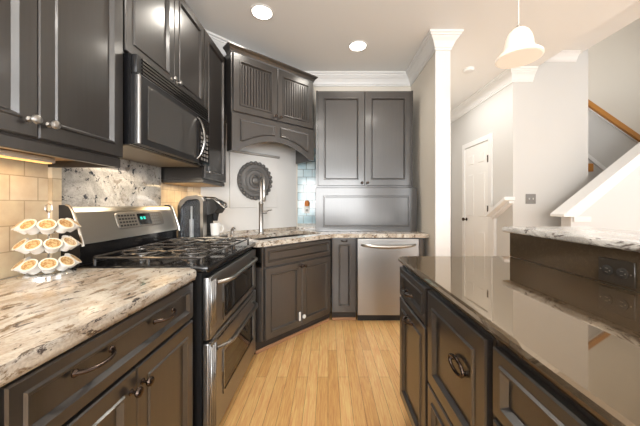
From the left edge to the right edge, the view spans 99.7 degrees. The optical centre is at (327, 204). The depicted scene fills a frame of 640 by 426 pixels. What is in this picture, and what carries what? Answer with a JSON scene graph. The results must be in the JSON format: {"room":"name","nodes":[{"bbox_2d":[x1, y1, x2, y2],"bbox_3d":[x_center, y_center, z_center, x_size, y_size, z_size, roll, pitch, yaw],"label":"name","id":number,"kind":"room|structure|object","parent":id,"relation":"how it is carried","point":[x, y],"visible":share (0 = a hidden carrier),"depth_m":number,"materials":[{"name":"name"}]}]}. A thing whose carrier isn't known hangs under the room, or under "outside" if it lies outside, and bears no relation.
{"room":"kitchen","nodes":[
{"label":"kitchen","id":0,"kind":"room"},
{"bbox_2d":[201,123,295,231],"bbox_3d":[-0.900,-0.220,3.010,0.127,2.860,1.287,0,0,45],"label":"wall","id":1,"kind":"structure","parent":0,"point":[284,215],"depth_m":3.15,"materials":[{"name":"white paint"}]},
{"bbox_2d":[161,29,225,186],"bbox_3d":[-1.113,-0.779,2.325,0.375,1.221,0.441,0,0,0],"label":"upper cabinet","id":2,"kind":"object","parent":1,"relation":"attached to","point":[213,175],"visible":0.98,"depth_m":2.27,"materials":[{"name":"brown wood"}]},
{"bbox_2d":[187,187,200,195],"bbox_3d":[-1.266,-0.154,2.549,0.118,0.900,0.008,0,0,-45],"label":"tile","id":3,"kind":"structure","parent":1,"relation":"attached to","point":[191,191],"depth_m":2.54,"materials":[{"name":"beige tile"}]},
{"bbox_2d":[229,150,279,207],"bbox_3d":[-0.797,-0.271,2.987,0.050,0.602,0.600,0,0,45],"label":"wall panel","id":4,"kind":"object","parent":1,"relation":"attached to","point":[237,160],"visible":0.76,"depth_m":2.92,"materials":[{"name":"white paint"}]},
{"bbox_2d":[237,161,272,199],"bbox_3d":[-0.793,-0.267,2.969,0.431,0.433,0.048,0,0,-45],"label":"wall medallion","id":5,"kind":"object","parent":4,"relation":"attached to","point":[249,175],"visible":0.92,"depth_m":2.94,"materials":[{"name":"grey metal"}]},
{"bbox_2d":[223,41,317,163],"bbox_3d":[-0.643,-0.978,2.893,1.386,0.955,0.464,0,0,-41],"label":"upper cabinet","id":6,"kind":"object","parent":1,"relation":"attached to","point":[268,99],"visible":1,"depth_m":2.67,"materials":[{"name":"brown wood"}]},
{"bbox_2d":[219,301,411,425],"bbox_3d":[2.050,1.240,1.000,7.300,0.060,8.200,0,0,0],"label":"floor","id":7,"kind":"structure","parent":0,"point":[334,372],"depth_m":1.85,"materials":[{"name":"brown wood"}]},
{"bbox_2d":[0,282,192,425],"bbox_3d":[-0.922,0.773,0.868,0.695,0.873,0.735,0,0,0],"label":"base cabinet","id":8,"kind":"object","parent":7,"relation":"on","point":[137,370],"visible":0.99,"depth_m":0.81,"materials":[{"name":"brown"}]},
{"bbox_2d":[0,268,196,386],"bbox_3d":[-0.951,0.316,-0.164,0.701,0.040,2.872,0,0,0],"label":"countertop","id":9,"kind":"structure","parent":8,"relation":"on","point":[41,320],"depth_m":0.80,"materials":[{"name":"beige stone"}]},
{"bbox_2d":[17,203,76,280],"bbox_3d":[-1.182,0.144,1.142,0.176,0.303,0.176,0,0,0],"label":"pod carousel","id":10,"kind":"object","parent":9,"relation":"on","point":[39,276],"visible":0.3,"depth_m":1.10,"materials":[{"name":"silver metal"}]},
{"bbox_2d":[11,258,26,273],"bbox_3d":[-1.221,0.246,1.079,0.062,0.062,0.056,0,0,-39],"label":"pod","id":11,"kind":"object","parent":10,"relation":"on","point":[15,267],"visible":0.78,"depth_m":1.07,"materials":[{"name":"white plastic"}]},
{"bbox_2d":[11,219,26,234],"bbox_3d":[-1.229,0.088,1.085,0.056,0.062,0.062,0,0,20],"label":"pod","id":12,"kind":"object","parent":10,"relation":"on","point":[15,228],"visible":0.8,"depth_m":1.07,"materials":[{"name":"white plastic"}]},
{"bbox_2d":[12,239,29,253],"bbox_3d":[-1.216,0.166,1.076,0.056,0.062,0.062,0,0,8],"label":"pod","id":13,"kind":"object","parent":10,"relation":"on","point":[18,247],"visible":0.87,"depth_m":1.06,"materials":[{"name":"white plastic"}]},
{"bbox_2d":[18,219,39,234],"bbox_3d":[-1.175,0.088,1.068,0.055,0.062,0.062,0,0,14],"label":"pod","id":14,"kind":"object","parent":10,"relation":"on","point":[30,227],"visible":0.96,"depth_m":1.06,"materials":[{"name":"white plastic"}]},
{"bbox_2d":[19,259,40,274],"bbox_3d":[-1.171,0.246,1.069,0.056,0.062,0.062,0,0,11],"label":"pod","id":15,"kind":"object","parent":10,"relation":"on","point":[30,266],"visible":0.94,"depth_m":1.06,"materials":[{"name":"white plastic"}]},
{"bbox_2d":[23,239,44,254],"bbox_3d":[-1.165,0.166,1.070,0.055,0.062,0.062,0,0,-32],"label":"pod","id":16,"kind":"object","parent":10,"relation":"on","point":[34,246],"visible":1,"depth_m":1.06,"materials":[{"name":"white plastic"}]},
{"bbox_2d":[37,219,56,234],"bbox_3d":[-1.129,0.088,1.090,0.056,0.062,0.062,0,0,-26],"label":"pod","id":17,"kind":"object","parent":10,"relation":"on","point":[46,226],"visible":1,"depth_m":1.08,"materials":[{"name":"white plastic"}]},
{"bbox_2d":[38,258,57,273],"bbox_3d":[-1.131,0.246,1.088,0.062,0.062,0.056,0,0,27],"label":"pod","id":18,"kind":"object","parent":10,"relation":"on","point":[48,265],"visible":1,"depth_m":1.08,"materials":[{"name":"white plastic"}]},
{"bbox_2d":[43,238,62,252],"bbox_3d":[-1.120,0.166,1.102,0.056,0.062,0.062,0,0,-38],"label":"pod","id":19,"kind":"object","parent":10,"relation":"on","point":[52,245],"visible":1,"depth_m":1.09,"materials":[{"name":"white plastic"}]},
{"bbox_2d":[55,219,73,232],"bbox_3d":[-1.109,0.088,1.130,0.062,0.062,0.056,0,0,-10],"label":"pod","id":20,"kind":"object","parent":10,"relation":"on","point":[63,225],"visible":0.96,"depth_m":1.12,"materials":[{"name":"white plastic"}]},
{"bbox_2d":[56,256,74,270],"bbox_3d":[-1.108,0.246,1.134,0.062,0.062,0.056,0,0,-13],"label":"pod","id":21,"kind":"object","parent":10,"relation":"on","point":[64,262],"visible":0.93,"depth_m":1.13,"materials":[{"name":"white plastic"}]},
{"bbox_2d":[59,237,76,250],"bbox_3d":[-1.109,0.166,1.152,0.062,0.062,0.056,0,0,12],"label":"pod","id":22,"kind":"object","parent":10,"relation":"on","point":[68,243],"visible":0.95,"depth_m":1.14,"materials":[{"name":"white plastic"}]},
{"bbox_2d":[68,218,80,231],"bbox_3d":[-1.118,0.088,1.180,0.055,0.062,0.062,0,0,40],"label":"pod","id":23,"kind":"object","parent":10,"relation":"on","point":[76,224],"visible":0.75,"depth_m":1.18,"materials":[{"name":"white plastic"}]},
{"bbox_2d":[68,254,81,267],"bbox_3d":[-1.120,0.246,1.183,0.056,0.062,0.062,0,0,37],"label":"pod","id":24,"kind":"object","parent":10,"relation":"on","point":[77,260],"visible":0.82,"depth_m":1.18,"materials":[{"name":"white plastic"}]},
{"bbox_2d":[70,236,80,249],"bbox_3d":[-1.131,0.166,1.194,0.056,0.062,0.062,0,0,45],"label":"pod","id":25,"kind":"object","parent":10,"relation":"on","point":[78,242],"visible":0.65,"depth_m":1.19,"materials":[{"name":"white plastic"}]},
{"bbox_2d":[59,204,257,425],"bbox_3d":[-0.897,0.587,1.709,0.777,1.187,0.856,0,0,0],"label":"gas range","id":26,"kind":"object","parent":7,"relation":"on","point":[225,305],"visible":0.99,"depth_m":1.47,"materials":[{"name":"silver metal"}]},
{"bbox_2d":[76,242,255,272],"bbox_3d":[-0.885,0.308,1.709,0.630,0.032,0.856,0,0,0],"label":"cooktop","id":27,"kind":"object","parent":26,"relation":"in","point":[212,262],"depth_m":1.40,"materials":[{"name":"black metal"}]},
{"bbox_2d":[190,248,251,425],"bbox_3d":[-0.931,0.752,1.710,0.658,0.855,0.850,0,0,0],"label":"oven","id":28,"kind":"object","parent":26,"relation":"in","point":[199,284],"depth_m":1.28,"materials":[{"name":"silver metal"}]},
{"bbox_2d":[254,238,330,354],"bbox_3d":[-0.535,0.773,2.710,0.822,0.873,1.788,0,0,43],"label":"base cabinet","id":29,"kind":"object","parent":7,"relation":"on","point":[293,287],"visible":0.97,"depth_m":2.39,"materials":[{"name":"grey"}]},
{"bbox_2d":[177,227,428,246],"bbox_3d":[-0.134,0.304,2.779,2.337,0.064,1.267,0,0,0],"label":"countertop","id":30,"kind":"structure","parent":29,"relation":"on","point":[310,234],"depth_m":2.77,"materials":[{"name":"beige stone"}]},
{"bbox_2d":[178,195,227,241],"bbox_3d":[-1.024,0.107,2.249,0.351,0.376,0.196,0,0,7],"label":"coffee maker","id":31,"kind":"object","parent":30,"relation":"on","point":[196,213],"visible":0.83,"depth_m":2.17,"materials":[{"name":"black plastic"}]},
{"bbox_2d":[210,223,223,235],"bbox_3d":[-0.933,0.203,2.252,0.080,0.100,0.100,0,0,23],"label":"mug","id":32,"kind":"object","parent":31,"relation":"on","point":[214,227],"visible":0.99,"depth_m":2.21,"materials":[{"name":"white ceramic"}]},
{"bbox_2d":[207,234,226,236],"bbox_3d":[-0.935,0.258,2.258,0.132,0.010,0.140,0,0,7],"label":"drip tray","id":33,"kind":"object","parent":31,"relation":"on","point":[208,235],"depth_m":2.24,"materials":[{"name":"silver"}]},
{"bbox_2d":[230,227,235,235],"bbox_3d":[-0.917,0.254,2.608,0.079,0.084,0.044,0,0,43],"label":"soap dispenser","id":34,"kind":"object","parent":30,"relation":"on","point":[232,229],"visible":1,"depth_m":2.61,"materials":[{"name":"silver metal"}]},
{"bbox_2d":[258,176,271,233],"bbox_3d":[-0.643,0.002,2.775,0.122,0.588,0.204,0,0,-30],"label":"faucet","id":35,"kind":"object","parent":30,"relation":"on","point":[262,180],"visible":1,"depth_m":2.80,"materials":[{"name":"silver metal"}]},
{"bbox_2d":[252,234,303,262],"bbox_3d":[-0.455,0.418,2.700,0.424,0.163,0.824,0,0,43],"label":"sink","id":36,"kind":"object","parent":30,"relation":"in","point":[257,249],"visible":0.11,"depth_m":2.75,"materials":[{"name":"black"}]},
{"bbox_2d":[315,188,416,230],"bbox_3d":[0.427,0.051,3.211,1.135,0.490,0.408,0,0,0],"label":"appliance garage","id":37,"kind":"object","parent":30,"relation":"on","point":[336,209],"visible":1,"depth_m":3.02,"materials":[{"name":"grey wood"}]},
{"bbox_2d":[331,238,355,319],"bbox_3d":[0.168,0.773,3.047,0.252,0.873,0.605,0,0,0],"label":"base cabinet","id":38,"kind":"object","parent":7,"relation":"on","point":[343,250],"visible":0.99,"depth_m":2.78,"materials":[{"name":"grey wood"}]},
{"bbox_2d":[356,238,418,319],"bbox_3d":[0.620,0.775,3.028,0.640,0.870,0.644,0,0,0],"label":"dishwasher","id":39,"kind":"object","parent":7,"relation":"on","point":[378,294],"visible":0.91,"depth_m":2.77,"materials":[{"name":"silver metal"}]},
{"bbox_2d":[400,265,430,425],"bbox_3d":[0.703,0.775,1.346,0.655,0.869,0.428,0,0,0],"label":"base cabinet","id":40,"kind":"object","parent":7,"relation":"on","point":[414,382],"visible":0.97,"depth_m":1.31,"materials":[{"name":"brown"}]},
{"bbox_2d":[398,256,639,425],"bbox_3d":[0.724,0.318,0.339,0.651,0.044,2.477,0,0,0],"label":"countertop","id":41,"kind":"structure","parent":40,"relation":"on","point":[581,334],"depth_m":0.70,"materials":[{"name":"brown stone"}]},
{"bbox_2d":[418,238,423,255],"bbox_3d":[0.972,0.773,3.080,0.053,0.873,0.560,0,0,0],"label":"end panel","id":42,"kind":"object","parent":7,"relation":"on","point":[421,240],"visible":0.14,"depth_m":2.80,"materials":[{"name":"grey wood"}]},
{"bbox_2d":[428,288,496,425],"bbox_3d":[0.716,0.775,0.909,0.628,0.869,0.435,0,0,0],"label":"base cabinet","id":43,"kind":"object","parent":7,"relation":"on","point":[460,351],"visible":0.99,"depth_m":0.87,"materials":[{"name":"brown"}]},
{"bbox_2d":[493,340,603,425],"bbox_3d":[0.703,0.775,0.344,0.655,0.869,0.685,0,0,0],"label":"base cabinet","id":44,"kind":"object","parent":7,"relation":"on","point":[522,396],"visible":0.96,"depth_m":0.57,"materials":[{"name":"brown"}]},
{"bbox_2d":[296,87,410,300],"bbox_3d":[0.275,-0.220,3.475,1.550,2.860,0.129,0,0,0],"label":"wall","id":45,"kind":"structure","parent":0,"point":[315,88],"depth_m":3.42,"materials":[{"name":"beige paint"}]},
{"bbox_2d":[298,148,315,223],"bbox_3d":[-0.260,-0.240,3.416,0.250,0.950,0.008,0,0,0],"label":"wall tile","id":46,"kind":"structure","parent":45,"relation":"attached to","point":[306,171],"depth_m":3.41,"materials":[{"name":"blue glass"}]},
{"bbox_2d":[304,204,309,212],"bbox_3d":[-0.265,0.045,3.407,0.070,0.116,0.008,0,0,0],"label":"power outlet","id":47,"kind":"object","parent":46,"relation":"attached to","point":[306,210],"visible":0.91,"depth_m":3.40,"materials":[{"name":"white plastic"}]},
{"bbox_2d":[305,200,309,207],"bbox_3d":[-0.262,-0.013,3.377,0.064,0.092,0.063,0,0,0],"label":"night light","id":48,"kind":"object","parent":47,"relation":"attached to","point":[307,203],"visible":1,"depth_m":3.35,"materials":[{"name":"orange plastic"}]},
{"bbox_2d":[316,91,412,187],"bbox_3d":[0.414,-0.748,3.216,1.100,1.095,0.399,0,0,0],"label":"upper cabinet","id":49,"kind":"object","parent":45,"relation":"attached to","point":[364,139],"visible":1,"depth_m":3.06,"materials":[{"name":"grey wood"}]},
{"bbox_2d":[185,0,637,111],"bbox_3d":[2.135,-1.750,0.975,7.130,0.200,8.150,0,0,0],"label":"ceiling","id":50,"kind":"structure","parent":0,"point":[304,35],"depth_m":2.51,"materials":[{"name":"white paint"}]},
{"bbox_2d":[250,4,273,19],"bbox_3d":[-0.564,-1.647,2.310,0.196,0.007,0.196,0,0,0],"label":"recessed light","id":51,"kind":"object","parent":50,"relation":"in","point":[259,11],"visible":1,"depth_m":2.30,"materials":[{"name":"white paint"}]},
{"bbox_2d":[348,40,366,51],"bbox_3d":[0.310,-1.647,2.800,0.196,0.007,0.196,0,0,0],"label":"recessed light","id":52,"kind":"object","parent":50,"relation":"in","point":[358,45],"visible":1,"depth_m":2.79,"materials":[{"name":"white paint"}]},
{"bbox_2d":[463,67,474,73],"bbox_3d":[1.710,-1.633,3.280,0.124,0.034,0.124,0,0,0],"label":"smoke detector","id":53,"kind":"object","parent":50,"relation":"attached to","point":[467,70],"visible":1,"depth_m":3.25,"materials":[{"name":"white paint"}]},
{"bbox_2d":[495,0,544,68],"bbox_3d":[1.130,-1.258,1.600,0.240,0.785,0.240,0,0,0],"label":"pendant lamp","id":54,"kind":"object","parent":50,"relation":"hanging from","point":[520,48],"visible":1,"depth_m":1.56,"materials":[{"name":"white glass"}]},
{"bbox_2d":[450,123,450,155],"bbox_3d":[1.725,-0.220,5.000,1.350,2.860,0.100,0,0,0],"label":"wall","id":55,"kind":"structure","parent":0,"point":[450,123],"depth_m":4.95,"materials":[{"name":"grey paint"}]},
{"bbox_2d":[450,156,450,255],"bbox_3d":[2.185,0.160,4.940,0.110,2.100,0.020,0,0,0],"label":"trim","id":56,"kind":"structure","parent":55,"relation":"attached to","point":[450,156],"depth_m":4.93,"materials":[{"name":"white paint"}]},
{"bbox_2d":[451,87,505,255],"bbox_3d":[2.320,-0.320,4.185,0.120,3.060,1.530,0,0,0],"label":"wall","id":57,"kind":"structure","parent":0,"point":[489,116],"depth_m":3.92,"materials":[{"name":"grey paint"}]},
{"bbox_2d":[205,29,537,122],"bbox_3d":[-0.267,-1.575,1.419,2.910,0.150,8.655,0,0,31],"label":"trim","id":58,"kind":"structure","parent":57,"relation":"attached to","point":[436,39],"depth_m":3.34,"materials":[{"name":"white paint"}]},
{"bbox_2d":[462,133,492,255],"bbox_3d":[2.217,0.110,4.100,0.084,2.200,0.800,0,0,0],"label":"door","id":59,"kind":"structure","parent":57,"relation":"in","point":[477,155],"depth_m":4.06,"materials":[{"name":"white paint"}]},
{"bbox_2d":[485,197,514,255],"bbox_3d":[2.195,0.555,3.470,0.130,1.310,0.420,0,0,0],"label":"ledge","id":60,"kind":"object","parent":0,"point":[504,203],"visible":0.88,"depth_m":3.57,"materials":[{"name":"white paint"}]},
{"bbox_2d":[411,54,639,292],"bbox_3d":[1.130,-0.220,2.025,0.160,2.860,5.850,0,0,0],"label":"wall","id":61,"kind":"structure","parent":0,"point":[422,88],"depth_m":2.69,"materials":[{"name":"beige paint"}]},
{"bbox_2d":[434,51,449,255],"bbox_3d":[1.117,-0.220,2.638,0.145,2.860,0.025,0,0,0],"label":"trim","id":62,"kind":"structure","parent":61,"relation":"attached to","point":[441,58],"depth_m":2.62,"materials":[{"name":"white paint"}]},
{"bbox_2d":[502,227,639,252],"bbox_3d":[1.258,0.141,0.338,0.485,0.032,2.475,0,0,0],"label":"bar","id":63,"kind":"object","parent":61,"relation":"on","point":[627,240],"visible":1,"depth_m":1.17,"materials":[{"name":"grey stone"}]},
{"bbox_2d":[598,256,635,288],"bbox_3d":[1.043,0.242,0.980,0.013,0.088,0.124,0,0,0],"label":"power outlet","id":64,"kind":"object","parent":61,"relation":"attached to","point":[619,272],"visible":1,"depth_m":0.97,"materials":[{"name":"grey"}]},
{"bbox_2d":[602,265,612,274],"bbox_3d":[1.040,0.242,1.006,0.004,0.037,0.038,0,0,0],"label":"receptacle","id":65,"kind":"object","parent":64,"relation":"attached to","point":[606,269],"depth_m":1.00,"materials":[{"name":"grey plastic"}]},
{"bbox_2d":[616,268,628,278],"bbox_3d":[1.040,0.242,0.954,0.004,0.037,0.038,0,0,0],"label":"receptacle","id":66,"kind":"object","parent":64,"relation":"attached to","point":[621,273],"depth_m":0.95,"materials":[{"name":"grey plastic"}]},
{"bbox_2d":[506,49,587,255],"bbox_3d":[2.720,-1.190,3.360,0.920,4.800,0.120,0,0,0],"label":"wall","id":67,"kind":"structure","parent":0,"point":[547,116],"depth_m":3.30,"materials":[{"name":"grey paint"}]},
{"bbox_2d":[526,194,535,203],"bbox_3d":[2.475,-0.075,3.291,0.124,0.120,0.016,0,0,0],"label":"light switch","id":68,"kind":"object","parent":67,"relation":"attached to","point":[530,198],"visible":1,"depth_m":3.29,"materials":[{"name":"grey"}]},
{"bbox_2d":[545,50,580,61],"bbox_3d":[2.765,-1.799,3.265,0.530,0.102,0.070,0,0,0],"label":"trim","id":69,"kind":"structure","parent":67,"relation":"attached to","point":[564,55],"depth_m":3.27,"materials":[{"name":"white paint"}]},
{"bbox_2d":[550,142,639,230],"bbox_3d":[3.850,-0.426,2.950,2.700,3.273,0.180,0,0,0],"label":"wall","id":70,"kind":"structure","parent":0,"point":[611,200],"depth_m":2.89,"materials":[{"name":"grey paint"}]},
{"bbox_2d":[564,0,639,52],"bbox_3d":[2.790,-1.920,2.650,0.580,0.140,1.300,0,0,0],"label":"ceiling","id":71,"kind":"structure","parent":0,"point":[631,13],"depth_m":2.83,"materials":[{"name":"white paint"}]},
{"bbox_2d":[588,18,639,133],"bbox_3d":[3.990,-1.190,4.550,3.220,4.800,0.100,0,0,0],"label":"wall","id":72,"kind":"structure","parent":0,"point":[613,62],"depth_m":4.50,"materials":[{"name":"beige paint"}]},
{"bbox_2d":[588,99,639,182],"bbox_3d":[4.400,-0.398,4.135,2.200,3.215,0.170,0,0,0],"label":"wall","id":73,"kind":"structure","parent":0,"point":[609,139],"depth_m":4.10,"materials":[{"name":"grey paint"}]},
{"bbox_2d":[588,153,606,171],"bbox_3d":[4.250,-0.445,4.005,1.300,1.110,0.090,0,0,0],"label":"stair stringer","id":74,"kind":"object","parent":73,"relation":"attached to","point":[592,159],"visible":0.36,"depth_m":4.03,"materials":[{"name":"white paint"}]},
{"bbox_3d":[-1.370,-0.220,-0.200,0.120,2.860,5.600,0,0,0],"label":"wall","id":75,"kind":"structure","parent":0,"visible":0},
{"bbox_2d":[0,0,122,167],"bbox_3d":[-1.113,-0.782,0.894,0.375,1.215,0.756,0,0,0],"label":"upper cabinet","id":76,"kind":"object","parent":75,"relation":"attached to","point":[61,61],"visible":0.99,"depth_m":0.99,"materials":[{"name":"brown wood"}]},
{"bbox_2d":[0,149,54,163],"bbox_3d":[-1.200,-0.189,0.860,0.040,0.026,0.620,0,0,0],"label":"light","id":77,"kind":"object","parent":76,"relation":"attached to","point":[8,154],"visible":1,"depth_m":1.06,"materials":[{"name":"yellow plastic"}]},
{"bbox_2d":[0,155,51,163],"bbox_3d":[-1.200,-0.178,0.860,0.028,0.003,0.600,0,0,0],"label":"diffuser","id":78,"kind":"object","parent":77,"relation":"attached to","point":[17,157],"depth_m":1.07,"materials":[{"name":"white"}]},
{"bbox_2d":[0,157,186,278],"bbox_3d":[-1.306,0.046,-0.250,0.008,0.500,5.500,0,0,0],"label":"wall tile","id":79,"kind":"structure","parent":75,"relation":"attached to","point":[23,184],"depth_m":1.14,"materials":[{"name":"beige tile"}]},
{"bbox_2d":[48,167,61,258],"bbox_3d":[-1.292,0.051,1.277,0.020,0.490,0.044,0,0,0],"label":"tile border","id":80,"kind":"structure","parent":79,"relation":"attached to","point":[54,174],"depth_m":1.27,"materials":[{"name":"beige tile"}]},
{"bbox_2d":[62,158,160,206],"bbox_3d":[-1.296,-0.020,1.692,0.012,0.600,0.785,0,0,0],"label":"backsplash","id":81,"kind":"structure","parent":75,"relation":"attached to","point":[133,183],"depth_m":1.63,"materials":[{"name":"grey stone"}]},
{"bbox_2d":[123,0,203,105],"bbox_3d":[-1.113,-1.058,1.688,0.375,0.665,0.824,0,0,0],"label":"upper cabinet","id":82,"kind":"object","parent":75,"relation":"attached to","point":[166,34],"visible":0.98,"depth_m":1.62,"materials":[{"name":"grey wood"}]},
{"bbox_2d":[121,53,208,166],"bbox_3d":[-1.062,-0.502,1.663,0.446,0.436,0.765,0,0,0],"label":"microwave","id":83,"kind":"object","parent":82,"relation":"attached to","point":[164,126],"visible":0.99,"depth_m":1.47,"materials":[{"name":"black metal"}]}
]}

